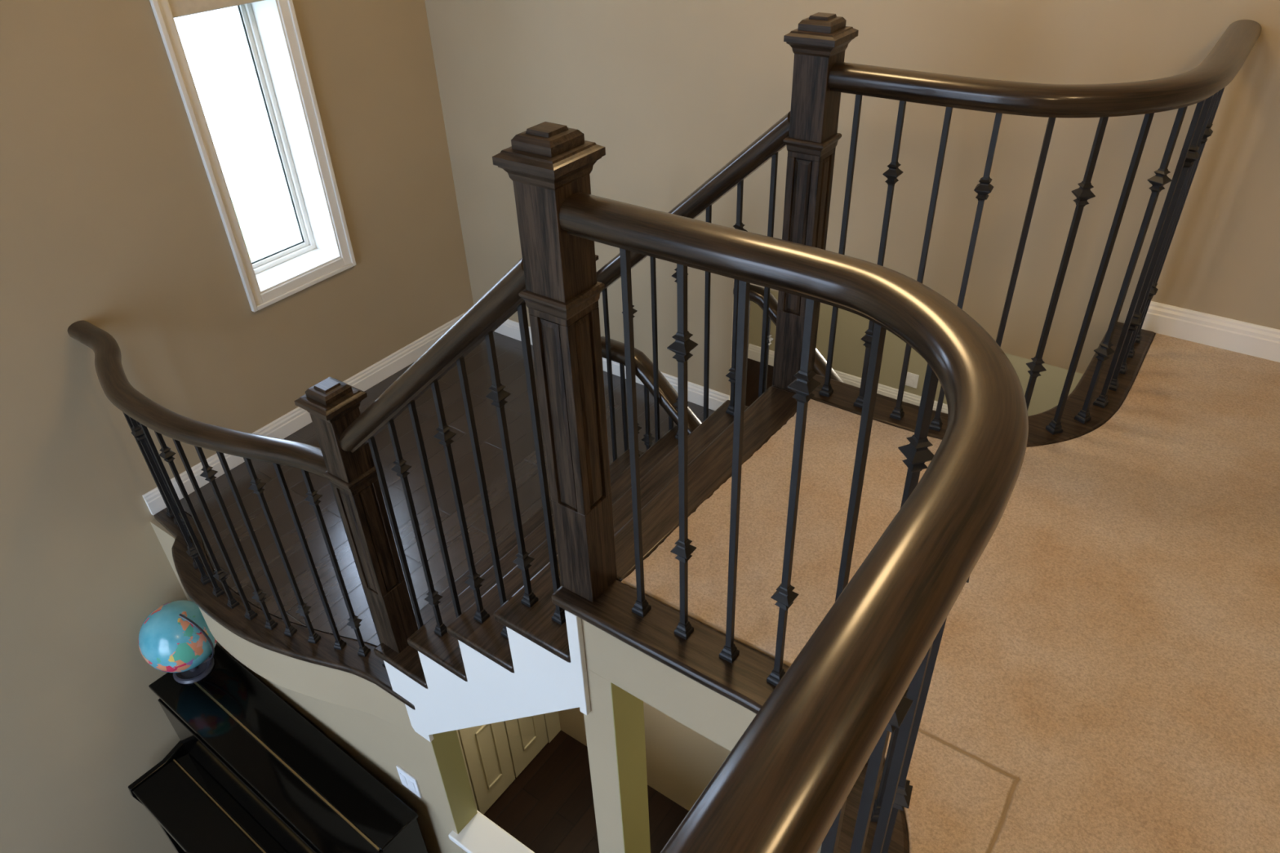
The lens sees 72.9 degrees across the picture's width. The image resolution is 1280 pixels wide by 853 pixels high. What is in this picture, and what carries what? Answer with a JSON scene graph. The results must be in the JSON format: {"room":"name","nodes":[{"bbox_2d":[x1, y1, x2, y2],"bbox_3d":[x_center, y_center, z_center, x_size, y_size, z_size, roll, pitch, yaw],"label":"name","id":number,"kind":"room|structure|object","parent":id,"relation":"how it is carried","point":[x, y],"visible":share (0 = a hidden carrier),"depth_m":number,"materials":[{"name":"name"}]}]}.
{"room":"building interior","nodes":[
{"label":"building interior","id":0,"kind":"room"},
{"bbox_2d":[174,538,404,730],"bbox_3d":[-1.531,0.790,3.489,1.595,0.248,0.246,21,42,29],"label":"wall","id":1,"kind":"structure","parent":0,"point":[326,684],"depth_m":3.26,"materials":[{"name":"beige paint"}]},
{"bbox_2d":[150,518,462,852],"bbox_3d":[-1.395,1.454,4.001,1.736,1.935,0.110,21,42,29],"label":"wall","id":2,"kind":"structure","parent":0,"point":[375,744],"depth_m":3.56,"materials":[{"name":"beige paint"}]},
{"bbox_2d":[153,507,415,710],"bbox_3d":[-1.479,0.696,3.376,1.730,0.033,0.290,21,42,29],"label":"trim","id":3,"kind":"structure","parent":2,"relation":"attached to","point":[370,668],"depth_m":3.24,"materials":[{"name":"brown wood"}]},
{"bbox_2d":[123,412,173,517],"bbox_3d":[-2.073,0.031,3.558,0.032,0.875,0.032,22,42,30],"label":"baluster","id":4,"kind":"object","parent":3,"relation":"on","point":[169,513],"visible":0.47,"depth_m":3.67,"materials":[{"name":"black metal"}]},
{"bbox_2d":[137,422,193,537],"bbox_3d":[-1.938,0.105,3.448,0.032,0.875,0.032,-22,40,-25],"label":"baluster","id":5,"kind":"object","parent":3,"relation":"on","point":[148,446],"visible":0.12,"depth_m":3.52,"materials":[{"name":"black metal"}]},
{"bbox_2d":[127,415,203,568],"bbox_3d":[-1.821,0.213,3.289,0.032,0.875,0.032,-24,41,-27],"label":"baluster","id":6,"kind":"object","parent":3,"relation":"on","point":[194,564],"visible":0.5,"depth_m":3.35,"materials":[{"name":"black metal"}]},
{"bbox_2d":[135,420,195,546],"bbox_3d":[-1.889,0.157,3.373,0.039,0.875,0.039,-20,39,-23],"label":"baluster","id":7,"kind":"object","parent":3,"relation":"on","point":[180,514],"visible":0.17,"depth_m":3.52,"materials":[{"name":"black metal"}]},
{"bbox_2d":[128,416,211,585],"bbox_3d":[-1.750,0.264,3.215,0.039,0.875,0.039,-30,44,-33],"label":"baluster","id":8,"kind":"object","parent":3,"relation":"on","point":[137,432],"visible":0.9,"depth_m":3.22,"materials":[{"name":"black metal"}]},
{"bbox_2d":[139,422,224,597],"bbox_3d":[-1.673,0.302,3.158,0.032,0.875,0.032,24,43,32],"label":"baluster","id":9,"kind":"object","parent":3,"relation":"on","point":[217,592],"visible":0.93,"depth_m":3.16,"materials":[{"name":"black metal"}]},
{"bbox_2d":[154,431,239,608],"bbox_3d":[-1.590,0.336,3.105,0.039,0.875,0.039,21,42,29],"label":"baluster","id":10,"kind":"object","parent":3,"relation":"on","point":[166,454],"visible":0.97,"depth_m":3.10,"materials":[{"name":"black metal"}]},
{"bbox_2d":[172,438,257,620],"bbox_3d":[-1.498,0.369,3.054,0.032,0.875,0.032,18,40,26],"label":"baluster","id":11,"kind":"object","parent":3,"relation":"on","point":[250,613],"visible":0.93,"depth_m":3.04,"materials":[{"name":"black metal"}]},
{"bbox_2d":[194,445,277,630],"bbox_3d":[-1.402,0.396,3.010,0.039,0.875,0.039,14,39,21],"label":"baluster","id":12,"kind":"object","parent":3,"relation":"on","point":[208,473],"visible":0.98,"depth_m":2.99,"materials":[{"name":"black metal"}]},
{"bbox_2d":[216,451,297,636],"bbox_3d":[-1.318,0.414,2.981,0.032,0.875,0.032,11,38,18],"label":"baluster","id":13,"kind":"object","parent":3,"relation":"on","point":[290,630],"visible":0.93,"depth_m":2.97,"materials":[{"name":"black metal"}]},
{"bbox_2d":[243,457,320,644],"bbox_3d":[-1.217,0.433,2.948,0.039,0.875,0.039,10,37,16],"label":"baluster","id":14,"kind":"object","parent":3,"relation":"on","point":[256,486],"visible":0.98,"depth_m":2.93,"materials":[{"name":"black metal"}]},
{"bbox_2d":[272,462,346,650],"bbox_3d":[-1.112,0.449,2.920,0.032,0.875,0.032,9,37,15],"label":"baluster","id":15,"kind":"object","parent":3,"relation":"on","point":[340,644],"visible":0.93,"depth_m":2.90,"materials":[{"name":"black metal"}]},
{"bbox_2d":[301,469,370,657],"bbox_3d":[-1.015,0.466,2.891,0.039,0.875,0.039,12,38,19],"label":"baluster","id":16,"kind":"object","parent":3,"relation":"on","point":[313,497],"visible":0.99,"depth_m":2.87,"materials":[{"name":"black metal"}]},
{"bbox_2d":[329,481,385,666],"bbox_3d":[-0.914,0.492,2.848,0.032,0.875,0.032,16,39,23],"label":"baluster","id":17,"kind":"object","parent":3,"relation":"on","point":[383,662],"visible":0.08,"depth_m":2.81,"materials":[{"name":"black metal"}]},
{"bbox_2d":[395,765,422,798],"bbox_3d":[-0.925,1.423,3.467,0.112,0.125,0.010,21,42,29],"label":"switch plate","id":18,"kind":"object","parent":2,"relation":"attached to","point":[407,780],"visible":1,"depth_m":3.45,"materials":[{"name":"white plastic"}]},
{"bbox_2d":[0,0,751,852],"bbox_3d":[-1.936,-0.555,3.834,0.250,5.430,9.690,21,42,29],"label":"wall","id":19,"kind":"structure","parent":0,"point":[110,219],"depth_m":3.67,"materials":[{"name":"beige paint"}]},
{"bbox_2d":[149,0,356,311],"bbox_3d":[-1.708,-1.631,3.478,0.257,2.302,0.580,21,42,29],"label":"window","id":20,"kind":"structure","parent":19,"relation":"in","point":[271,29],"depth_m":3.83,"materials":[{"name":"white paint"}]},
{"bbox_2d":[142,311,466,515],"bbox_3d":[-1.558,-0.154,4.450,0.016,0.108,2.042,21,42,29],"label":"baseboard","id":21,"kind":"structure","parent":19,"relation":"attached to","point":[298,418],"depth_m":4.30,"materials":[{"name":"white paint"}]},
{"bbox_2d":[179,331,715,646],"bbox_3d":[-0.875,0.191,4.048,1.738,0.029,2.110,21,42,29],"label":"floor","id":22,"kind":"structure","parent":0,"point":[509,355],"depth_m":3.88,"materials":[{"name":"brown wood"}]},
{"bbox_2d":[373,400,748,742],"bbox_3d":[-0.174,0.459,2.963,0.950,1.120,1.192,21,42,29],"label":"staircase","id":23,"kind":"structure","parent":22,"relation":"on","point":[540,668],"depth_m":2.61,"materials":[{"name":"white paint"}]},
{"bbox_2d":[293,377,417,653],"bbox_3d":[-0.832,0.303,2.647,0.136,1.028,0.136,21,42,29],"label":"newel post","id":24,"kind":"object","parent":23,"relation":"on","point":[332,404],"visible":0.98,"depth_m":2.57,"materials":[{"name":"brown wood"}]},
{"bbox_2d":[67,320,328,479],"bbox_3d":[-1.564,-0.083,2.889,1.577,0.064,0.252,21,42,29],"label":"handrail","id":25,"kind":"object","parent":24,"relation":"attached to","point":[114,383],"visible":0.96,"depth_m":2.73,"materials":[{"name":"brown wood"}]},
{"bbox_2d":[368,436,423,628],"bbox_3d":[-0.716,0.385,2.604,0.032,0.937,0.032,21,42,29],"label":"baluster","id":26,"kind":"object","parent":23,"relation":"on","point":[371,441],"visible":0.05,"depth_m":2.54,"materials":[{"name":"black metal"}]},
{"bbox_2d":[386,418,447,636],"bbox_3d":[-0.635,0.300,2.469,0.039,0.840,0.039,21,42,29],"label":"baluster","id":27,"kind":"object","parent":23,"relation":"on","point":[401,467],"visible":0.96,"depth_m":2.45,"materials":[{"name":"black metal"}]},
{"bbox_2d":[408,400,461,648],"bbox_3d":[-0.550,0.294,2.389,0.032,0.937,0.032,21,42,29],"label":"baluster","id":28,"kind":"object","parent":23,"relation":"on","point":[412,409],"visible":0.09,"depth_m":2.32,"materials":[{"name":"black metal"}]},
{"bbox_2d":[431,379,489,623],"bbox_3d":[-0.469,0.210,2.254,0.039,0.840,0.039,21,42,29],"label":"baluster","id":29,"kind":"object","parent":23,"relation":"on","point":[445,435],"visible":0.98,"depth_m":2.23,"materials":[{"name":"black metal"}]},
{"bbox_2d":[456,356,508,639],"bbox_3d":[-0.385,0.204,2.174,0.032,0.937,0.032,21,42,29],"label":"baluster","id":30,"kind":"object","parent":23,"relation":"on","point":[460,363],"visible":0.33,"depth_m":2.11,"materials":[{"name":"black metal"}]},
{"bbox_2d":[484,330,538,608],"bbox_3d":[-0.304,0.120,2.039,0.039,0.840,0.039,21,42,29],"label":"baluster","id":31,"kind":"object","parent":23,"relation":"on","point":[497,394],"visible":0.99,"depth_m":2.01,"materials":[{"name":"black metal"}]},
{"bbox_2d":[516,302,565,625],"bbox_3d":[-0.220,0.114,1.959,0.032,0.937,0.032,21,42,29],"label":"baluster","id":32,"kind":"object","parent":23,"relation":"on","point":[558,616],"visible":0.8,"depth_m":1.91,"materials":[{"name":"black metal"}]},
{"bbox_2d":[602,288,617,462],"bbox_3d":[-0.110,-0.127,3.284,0.032,0.937,0.032,21,42,29],"label":"baluster","id":33,"kind":"object","parent":23,"relation":"on","point":[605,301],"visible":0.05,"depth_m":3.23,"materials":[{"name":"black metal"}]},
{"bbox_2d":[622,305,641,457],"bbox_3d":[-0.029,-0.211,3.149,0.039,0.840,0.039,21,42,29],"label":"baluster","id":34,"kind":"object","parent":23,"relation":"on","point":[634,311],"visible":0.13,"depth_m":3.02,"materials":[{"name":"black metal"}]},
{"bbox_2d":[649,256,659,442],"bbox_3d":[0.056,-0.217,3.069,0.032,0.937,0.032,21,42,29],"label":"baluster","id":35,"kind":"object","parent":23,"relation":"on","point":[653,273],"visible":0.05,"depth_m":3.02,"materials":[{"name":"black metal"}]},
{"bbox_2d":[671,267,688,439],"bbox_3d":[0.137,-0.301,2.934,0.039,0.840,0.039,21,42,29],"label":"baluster","id":36,"kind":"object","parent":23,"relation":"on","point":[674,275],"visible":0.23,"depth_m":3.08,"materials":[{"name":"black metal"}]},
{"bbox_2d":[703,204,711,421],"bbox_3d":[0.221,-0.307,2.854,0.032,0.937,0.032,21,42,29],"label":"baluster","id":37,"kind":"object","parent":23,"relation":"on","point":[708,210],"visible":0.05,"depth_m":2.85,"materials":[{"name":"black metal"}]},
{"bbox_2d":[725,179,747,415],"bbox_3d":[0.302,-0.391,2.719,0.039,0.840,0.039,21,42,29],"label":"baluster","id":38,"kind":"object","parent":23,"relation":"on","point":[739,224],"visible":0.59,"depth_m":2.75,"materials":[{"name":"black metal"}]},
{"bbox_2d":[758,152,777,397],"bbox_3d":[0.386,-0.397,2.639,0.032,0.937,0.032,21,42,29],"label":"baluster","id":39,"kind":"object","parent":23,"relation":"on","point":[775,157],"visible":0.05,"depth_m":2.63,"materials":[{"name":"black metal"}]},
{"bbox_3d":[-0.226,-0.208,3.327,0.136,1.028,0.136,21,42,29],"label":"newel post","id":40,"kind":"object","parent":23,"relation":"on","visible":0},
{"bbox_2d":[600,336,701,435],"bbox_3d":[0.621,0.576,3.258,1.846,1.521,0.082,21,42,29],"label":"handrail","id":41,"kind":"object","parent":40,"relation":"attached to","point":[668,395],"visible":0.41,"depth_m":3.18,"materials":[{"name":"brown wood"}]},
{"bbox_2d":[431,729,477,850],"bbox_3d":[-0.686,1.767,3.605,0.002,1.840,0.110,21,42,29],"label":"wall","id":42,"kind":"structure","parent":0,"point":[446,745],"depth_m":3.29,"materials":[{"name":"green paint"}]},
{"bbox_2d":[583,668,624,852],"bbox_3d":[-0.033,1.673,2.964,0.102,2.695,0.125,21,42,29],"label":"wall column","id":43,"kind":"structure","parent":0,"point":[599,722],"depth_m":2.37,"materials":[{"name":"beige paint"}]},
{"bbox_2d":[484,358,773,852],"bbox_3d":[1.091,2.833,3.683,7.465,0.100,9.890,21,42,29],"label":"floor","id":44,"kind":"structure","parent":0,"point":[548,807],"depth_m":4.74,"materials":[{"name":"brown wood"}]},
{"bbox_2d":[128,644,427,852],"bbox_3d":[-1.634,1.927,3.959,1.490,1.230,0.615,23,43,31],"label":"upright piano","id":45,"kind":"object","parent":44,"relation":"on","point":[246,772],"visible":0.91,"depth_m":3.76,"materials":[{"name":"black paint"}]},
{"bbox_2d":[137,600,217,684],"bbox_3d":[-2.069,0.975,3.914,0.324,0.399,0.318,21,42,29],"label":"globe","id":46,"kind":"object","parent":45,"relation":"on","point":[175,637],"visible":0.94,"depth_m":3.79,"materials":[{"name":"blue plastic"}]},
{"bbox_3d":[1.066,1.245,4.154,2.008,1.934,0.968,21,42,29],"label":"staircase","id":47,"kind":"structure","parent":44,"relation":"on","visible":0},
{"bbox_2d":[744,300,750,405],"bbox_3d":[0.505,-0.253,4.166,0.032,0.857,0.032,21,42,29],"label":"baluster","id":48,"kind":"object","parent":47,"relation":"on","point":[749,300],"visible":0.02,"depth_m":4.09,"materials":[{"name":"black metal"}]},
{"bbox_2d":[764,316,773,391],"bbox_3d":[0.595,-0.218,4.112,0.039,0.856,0.039,21,42,29],"label":"baluster","id":49,"kind":"object","parent":47,"relation":"on","point":[770,339],"visible":0.27,"depth_m":4.01,"materials":[{"name":"black metal"}]},
{"bbox_2d":[610,682,650,852],"bbox_3d":[0.009,1.689,2.939,0.002,2.695,0.124,21,42,29],"label":"wall","id":50,"kind":"structure","parent":0,"point":[628,709],"depth_m":2.41,"materials":[{"name":"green paint"}]},
{"bbox_2d":[581,618,756,751],"bbox_3d":[1.080,1.765,0.280,4.600,0.205,6.290,21,42,29],"label":"wall","id":51,"kind":"structure","parent":0,"point":[706,712],"depth_m":1.98,"materials":[{"name":"beige paint"}]},
{"bbox_2d":[613,386,808,582],"bbox_3d":[0.197,0.134,2.407,0.143,0.030,0.946,21,42,29],"label":"stair tread","id":52,"kind":"structure","parent":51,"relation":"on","point":[712,468],"depth_m":2.38,"materials":[{"name":"brown wood"}]},
{"bbox_2d":[551,579,909,852],"bbox_3d":[0.042,0.938,1.292,0.769,0.030,1.979,3,36,8],"label":"trim","id":53,"kind":"structure","parent":51,"relation":"on","point":[743,682],"depth_m":1.89,"materials":[{"name":"brown wood"}]},
{"bbox_2d":[492,121,617,602],"bbox_3d":[-0.138,-0.064,1.756,0.136,1.071,0.136,21,42,29],"label":"newel post","id":54,"kind":"object","parent":53,"relation":"on","point":[546,163],"visible":1,"depth_m":1.65,"materials":[{"name":"brown wood"}]},
{"bbox_2d":[339,257,525,453],"bbox_3d":[-0.496,-0.132,2.020,0.831,0.768,0.082,21,42,29],"label":"handrail","id":55,"kind":"object","parent":54,"relation":"attached to","point":[501,301],"visible":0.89,"depth_m":1.90,"materials":[{"name":"brown wood"}]},
{"bbox_2d":[559,191,1028,852],"bbox_3d":[0.028,0.189,0.708,0.673,0.064,1.928,5,36,10],"label":"handrail","id":56,"kind":"object","parent":54,"relation":"attached to","point":[784,784],"visible":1,"depth_m":0.76,"materials":[{"name":"brown wood"}]},
{"bbox_2d":[619,248,651,617],"bbox_3d":[-0.011,0.054,1.726,0.032,0.906,0.032,21,42,29],"label":"baluster","id":57,"kind":"object","parent":53,"relation":"on","point":[642,606],"visible":0.93,"depth_m":1.68,"materials":[{"name":"black metal"}]},
{"bbox_2d":[666,263,697,639],"bbox_3d":[0.083,0.091,1.669,0.039,0.906,0.039,21,42,29],"label":"baluster","id":58,"kind":"object","parent":53,"relation":"on","point":[682,345],"visible":0.96,"depth_m":1.61,"materials":[{"name":"black metal"}]},
{"bbox_2d":[719,280,750,663],"bbox_3d":[0.178,0.127,1.613,0.032,0.906,0.032,21,42,29],"label":"baluster","id":59,"kind":"object","parent":53,"relation":"on","point":[730,652],"visible":0.93,"depth_m":1.56,"materials":[{"name":"black metal"}]},
{"bbox_2d":[766,298,821,686],"bbox_3d":[0.273,0.164,1.556,0.039,0.906,0.039,23,43,31],"label":"baluster","id":60,"kind":"object","parent":53,"relation":"on","point":[804,384],"visible":0.94,"depth_m":1.49,"materials":[{"name":"black metal"}]},
{"bbox_2d":[820,797,847,852],"bbox_3d":[0.198,0.576,0.985,0.032,0.906,0.032,21,42,29],"label":"baluster","id":61,"kind":"object","parent":53,"relation":"on","point":[830,842],"visible":0.02,"depth_m":0.86,"materials":[{"name":"black metal"}]},
{"bbox_2d":[835,322,886,601],"bbox_3d":[0.358,0.208,1.490,0.032,0.906,0.032,-24,41,-27],"label":"baluster","id":62,"kind":"object","parent":53,"relation":"on","point":[879,332],"visible":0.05,"depth_m":1.36,"materials":[{"name":"black metal"}]},
{"bbox_2d":[849,689,913,852],"bbox_3d":[0.266,0.519,1.060,0.039,0.906,0.039,21,42,29],"label":"baluster","id":63,"kind":"object","parent":53,"relation":"on","point":[876,759],"visible":0.26,"depth_m":0.96,"materials":[{"name":"black metal"}]},
{"bbox_2d":[870,685,909,822],"bbox_3d":[0.418,0.335,1.309,0.032,0.906,0.032,1,36,4],"label":"baluster","id":64,"kind":"object","parent":53,"relation":"on","point":[877,802],"visible":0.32,"depth_m":1.50,"materials":[{"name":"black metal"}]},
{"bbox_2d":[870,643,933,852],"bbox_3d":[0.333,0.462,1.137,0.032,0.906,0.032,19,41,27],"label":"baluster","id":65,"kind":"object","parent":53,"relation":"on","point":[915,686],"visible":0.44,"depth_m":1.10,"materials":[{"name":"black metal"}]},
{"bbox_2d":[866,363,938,763],"bbox_3d":[0.406,0.268,1.403,0.039,0.906,0.039,-10,36,-11],"label":"baluster","id":66,"kind":"object","parent":53,"relation":"on","point":[917,452],"visible":0.37,"depth_m":1.22,"materials":[{"name":"black metal"}]},
{"bbox_2d":[881,576,969,852],"bbox_3d":[0.391,0.401,1.218,0.039,0.906,0.039,12,38,20],"label":"baluster","id":67,"kind":"object","parent":53,"relation":"on","point":[903,796],"visible":0.35,"depth_m":1.26,"materials":[{"name":"black metal"}]},
{"bbox_2d":[558,701,822,852],"bbox_3d":[1.894,1.623,2.926,5.945,2.694,0.040,21,42,29],"label":"wall","id":68,"kind":"structure","parent":0,"point":[682,762],"depth_m":4.50,"materials":[{"name":"beige paint"}]},
{"bbox_2d":[619,363,628,452],"bbox_3d":[-0.052,0.141,3.531,0.032,0.991,0.032,21,42,29],"label":"baluster","id":69,"kind":"object","parent":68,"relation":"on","point":[621,366],"visible":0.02,"depth_m":3.37,"materials":[{"name":"black metal"}]},
{"bbox_2d":[641,385,654,450],"bbox_3d":[0.038,0.190,3.488,0.039,0.955,0.039,21,42,29],"label":"baluster","id":70,"kind":"object","parent":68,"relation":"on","point":[648,438],"visible":0.34,"depth_m":3.33,"materials":[{"name":"black metal"}]},
{"bbox_2d":[668,415,673,431],"bbox_3d":[0.132,0.344,3.520,0.032,1.054,0.032,21,42,29],"label":"baluster","id":71,"kind":"object","parent":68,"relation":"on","point":[670,420],"visible":0.02,"depth_m":3.26,"materials":[{"name":"black metal"}]},
{"bbox_2d":[424,0,1279,399],"bbox_3d":[1.926,-0.130,3.023,7.095,5.430,0.120,21,42,29],"label":"wall","id":72,"kind":"structure","parent":0,"point":[673,91],"depth_m":3.17,"materials":[{"name":"beige paint"}]},
{"bbox_2d":[494,319,729,410],"bbox_3d":[-0.264,-0.375,4.686,1.722,0.108,0.016,21,42,29],"label":"baseboard","id":73,"kind":"structure","parent":72,"relation":"attached to","point":[509,328],"depth_m":4.40,"materials":[{"name":"white paint"}]},
{"bbox_2d":[733,284,844,382],"bbox_3d":[1.192,0.236,3.921,1.779,1.501,0.082,21,42,29],"label":"handrail","id":74,"kind":"object","parent":72,"relation":"attached to","point":[756,293],"visible":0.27,"depth_m":3.85,"materials":[{"name":"brown wood"}]},
{"bbox_2d":[772,321,1155,447],"bbox_3d":[1.124,-0.107,2.692,1.360,0.030,0.579,-8,36,-8],"label":"trim","id":75,"kind":"structure","parent":72,"relation":"attached to","point":[843,397],"depth_m":2.62,"materials":[{"name":"brown wood"}]},
{"bbox_2d":[772,12,858,392],"bbox_3d":[0.466,-0.574,2.435,0.136,1.071,0.136,21,42,29],"label":"newel post","id":76,"kind":"object","parent":75,"relation":"on","point":[820,40],"visible":0.87,"depth_m":2.29,"materials":[{"name":"brown wood"}]},
{"bbox_2d":[596,111,790,293],"bbox_3d":[0.110,-0.643,2.700,0.831,0.768,0.082,21,42,29],"label":"handrail","id":77,"kind":"object","parent":76,"relation":"attached to","point":[771,142],"visible":0.59,"depth_m":2.48,"materials":[{"name":"brown wood"}]},
{"bbox_2d":[828,19,1261,117],"bbox_3d":[1.143,-0.869,2.124,1.292,0.064,0.499,-10,36,-11],"label":"handrail","id":78,"kind":"object","parent":76,"relation":"attached to","point":[1221,65],"visible":1,"depth_m":1.97,"materials":[{"name":"brown wood"}]},
{"bbox_2d":[818,94,862,397],"bbox_3d":[0.563,-0.471,2.427,0.032,0.906,0.032,21,42,29],"label":"baluster","id":79,"kind":"object","parent":75,"relation":"on","point":[827,390],"visible":0.88,"depth_m":2.35,"materials":[{"name":"black metal"}]},
{"bbox_2d":[853,100,906,408],"bbox_3d":[0.656,-0.435,2.371,0.039,0.906,0.039,22,42,30],"label":"baluster","id":80,"kind":"object","parent":75,"relation":"on","point":[893,172],"visible":0.75,"depth_m":2.27,"materials":[{"name":"black metal"}]},
{"bbox_2d":[889,106,952,420],"bbox_3d":[0.750,-0.399,2.316,0.032,0.906,0.032,20,41,28],"label":"baluster","id":81,"kind":"object","parent":75,"relation":"on","point":[897,413],"visible":0.93,"depth_m":2.23,"materials":[{"name":"black metal"}]},
{"bbox_2d":[928,112,1002,431],"bbox_3d":[0.847,-0.366,2.265,0.039,0.906,0.039,16,40,24],"label":"baluster","id":82,"kind":"object","parent":75,"relation":"on","point":[984,188],"visible":0.64,"depth_m":2.15,"materials":[{"name":"black metal"}]},
{"bbox_2d":[995,117,1055,347],"bbox_3d":[0.951,-0.342,2.225,0.032,0.906,0.032,7,37,12],"label":"baluster","id":83,"kind":"object","parent":75,"relation":"on","point":[1051,122],"visible":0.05,"depth_m":2.12,"materials":[{"name":"black metal"}]},
{"bbox_2d":[1024,116,1108,409],"bbox_3d":[1.065,-0.341,2.217,0.039,0.906,0.039,-4,36,-2],"label":"baluster","id":84,"kind":"object","parent":75,"relation":"on","point":[1083,193],"visible":0.77,"depth_m":2.14,"materials":[{"name":"black metal"}]},
{"bbox_2d":[1045,112,1154,435],"bbox_3d":[1.177,-0.356,2.232,0.032,0.906,0.032,-12,37,-13],"label":"baluster","id":85,"kind":"object","parent":75,"relation":"on","point":[1055,426],"visible":0.93,"depth_m":2.20,"materials":[{"name":"black metal"}]},
{"bbox_2d":[1074,106,1187,423],"bbox_3d":[1.279,-0.389,2.272,0.039,0.906,0.039,-23,41,-26],"label":"baluster","id":86,"kind":"object","parent":75,"relation":"on","point":[1160,179],"visible":0.99,"depth_m":2.23,"materials":[{"name":"black metal"}]},
{"bbox_2d":[1093,99,1205,408],"bbox_3d":[1.365,-0.435,2.332,0.032,0.906,0.032,27,45,35],"label":"baluster","id":87,"kind":"object","parent":75,"relation":"on","point":[1102,401],"visible":0.93,"depth_m":2.31,"materials":[{"name":"black metal"}]},
{"bbox_2d":[1108,94,1213,391],"bbox_3d":[1.437,-0.489,2.403,0.039,0.906,0.039,22,42,30],"label":"baluster","id":88,"kind":"object","parent":75,"relation":"on","point":[1192,155],"visible":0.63,"depth_m":2.38,"materials":[{"name":"black metal"}]},
{"bbox_2d":[1119,91,1218,374],"bbox_3d":[1.504,-0.544,2.476,0.032,0.906,0.032,21,42,29],"label":"baluster","id":89,"kind":"object","parent":75,"relation":"on","point":[1123,369],"visible":0.58,"depth_m":2.46,"materials":[{"name":"black metal"}]},
{"bbox_2d":[1127,88,1222,358],"bbox_3d":[1.570,-0.600,2.551,0.039,0.906,0.039,21,42,29],"label":"baluster","id":90,"kind":"object","parent":75,"relation":"on","point":[1208,131],"visible":0.41,"depth_m":2.54,"materials":[{"name":"black metal"}]},
{"bbox_2d":[1134,87,1224,343],"bbox_3d":[1.637,-0.656,2.626,0.032,0.906,0.032,21,42,29],"label":"baluster","id":91,"kind":"object","parent":75,"relation":"on","point":[1139,337],"visible":0.37,"depth_m":2.63,"materials":[{"name":"black metal"}]},
{"bbox_2d":[1141,301,1279,362],"bbox_3d":[3.215,0.209,2.024,3.809,0.100,0.018,21,42,29],"label":"baseboard","id":92,"kind":"structure","parent":72,"relation":"attached to","point":[1218,331],"depth_m":2.82,"materials":[{"name":"white paint"}]},
{"bbox_2d":[749,289,1083,416],"bbox_3d":[3.885,-0.698,6.058,7.465,2.695,0.100,21,42,29],"label":"wall","id":93,"kind":"structure","parent":0,"point":[849,351],"depth_m":7.61,"materials":[{"name":"paint"}]},
{"bbox_2d":[747,343,947,413],"bbox_3d":[3.903,0.366,6.752,7.200,0.157,0.016,21,42,29],"label":"baseboard","id":94,"kind":"structure","parent":93,"relation":"attached to","point":[753,351],"depth_m":7.86,"materials":[{"name":"white paint"}]},
{"bbox_2d":[905,372,919,388],"bbox_3d":[2.369,-0.402,7.544,0.104,0.135,0.012,21,42,29],"label":"outlet plate","id":95,"kind":"object","parent":93,"relation":"attached to","point":[912,380],"visible":0.92,"depth_m":7.54,"materials":[{"name":"white plastic"}]},
{"bbox_2d":[909,374,915,380],"bbox_3d":[2.365,-0.427,7.522,0.040,0.040,0.004,21,42,29],"label":"socket","id":96,"kind":"object","parent":95,"relation":"attached to","point":[912,377],"depth_m":7.52,"materials":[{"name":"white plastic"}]},
{"bbox_2d":[621,333,1279,852],"bbox_3d":[1.104,1.681,0.195,4.531,0.028,6.290,21,42,29],"label":"floor","id":97,"kind":"structure","parent":0,"point":[1105,678],"depth_m":1.96,"materials":[{"name":"beige carpet"}]},
{"bbox_3d":[-0.363,2.188,3.634,0.762,1.100,0.110,21,42,29],"label":"wall","id":98,"kind":"structure","parent":0,"visible":0},
{"bbox_2d":[448,810,534,852],"bbox_3d":[-0.400,1.728,3.308,0.795,0.030,0.145,21,42,29],"label":"trim","id":99,"kind":"structure","parent":98,"relation":"on","point":[481,834],"depth_m":3.43,"materials":[{"name":"white paint"}]},
{"bbox_3d":[-0.611,1.124,4.636,0.115,1.680,1.950,21,42,29],"label":"wall","id":100,"kind":"structure","parent":0,"visible":0},
{"bbox_2d":[456,729,478,810],"bbox_3d":[-0.978,1.514,4.120,0.037,1.648,0.276,21,42,29],"label":"door frame","id":101,"kind":"structure","parent":100,"relation":"in","point":[456,730],"depth_m":4.41,"materials":[{"name":"paint"}]},
{"bbox_2d":[457,721,515,814],"bbox_3d":[-0.814,1.375,4.304,0.037,1.648,0.276,21,42,29],"label":"door","id":102,"kind":"structure","parent":100,"relation":"in","point":[486,748],"depth_m":4.57,"materials":[{"name":"paint"}]},
{"bbox_2d":[503,714,547,777],"bbox_3d":[-0.650,1.237,4.488,0.037,1.648,0.276,21,42,29],"label":"door","id":103,"kind":"structure","parent":100,"relation":"in","point":[526,736],"depth_m":4.83,"materials":[{"name":"paint"}]},
{"bbox_2d":[543,711,560,742],"bbox_3d":[-0.539,1.137,4.615,0.030,1.680,0.105,21,42,29],"label":"trim","id":104,"kind":"structure","parent":100,"relation":"attached to","point":[551,719],"depth_m":5.02,"materials":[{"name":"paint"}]},
{"label":"outside","id":105,"kind":"structure","parent":0,"visible":0},
{"bbox_2d":[231,178,302,262],"bbox_3d":[-6.461,1.192,6.651,8.750,0.050,60.000,21,42,29],"label":"window pane","id":106,"kind":"structure","parent":105,"point":[265,215],"depth_m":12.32,"materials":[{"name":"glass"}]},
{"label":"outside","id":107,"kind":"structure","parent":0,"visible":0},
{"bbox_2d":[173,5,284,197],"bbox_3d":[-17.858,3.908,3.489,90.000,0.060,100.000,21,42,29],"label":"sky","id":108,"kind":"structure","parent":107,"point":[214,42],"depth_m":17.84,"materials":[{"name":"white"}]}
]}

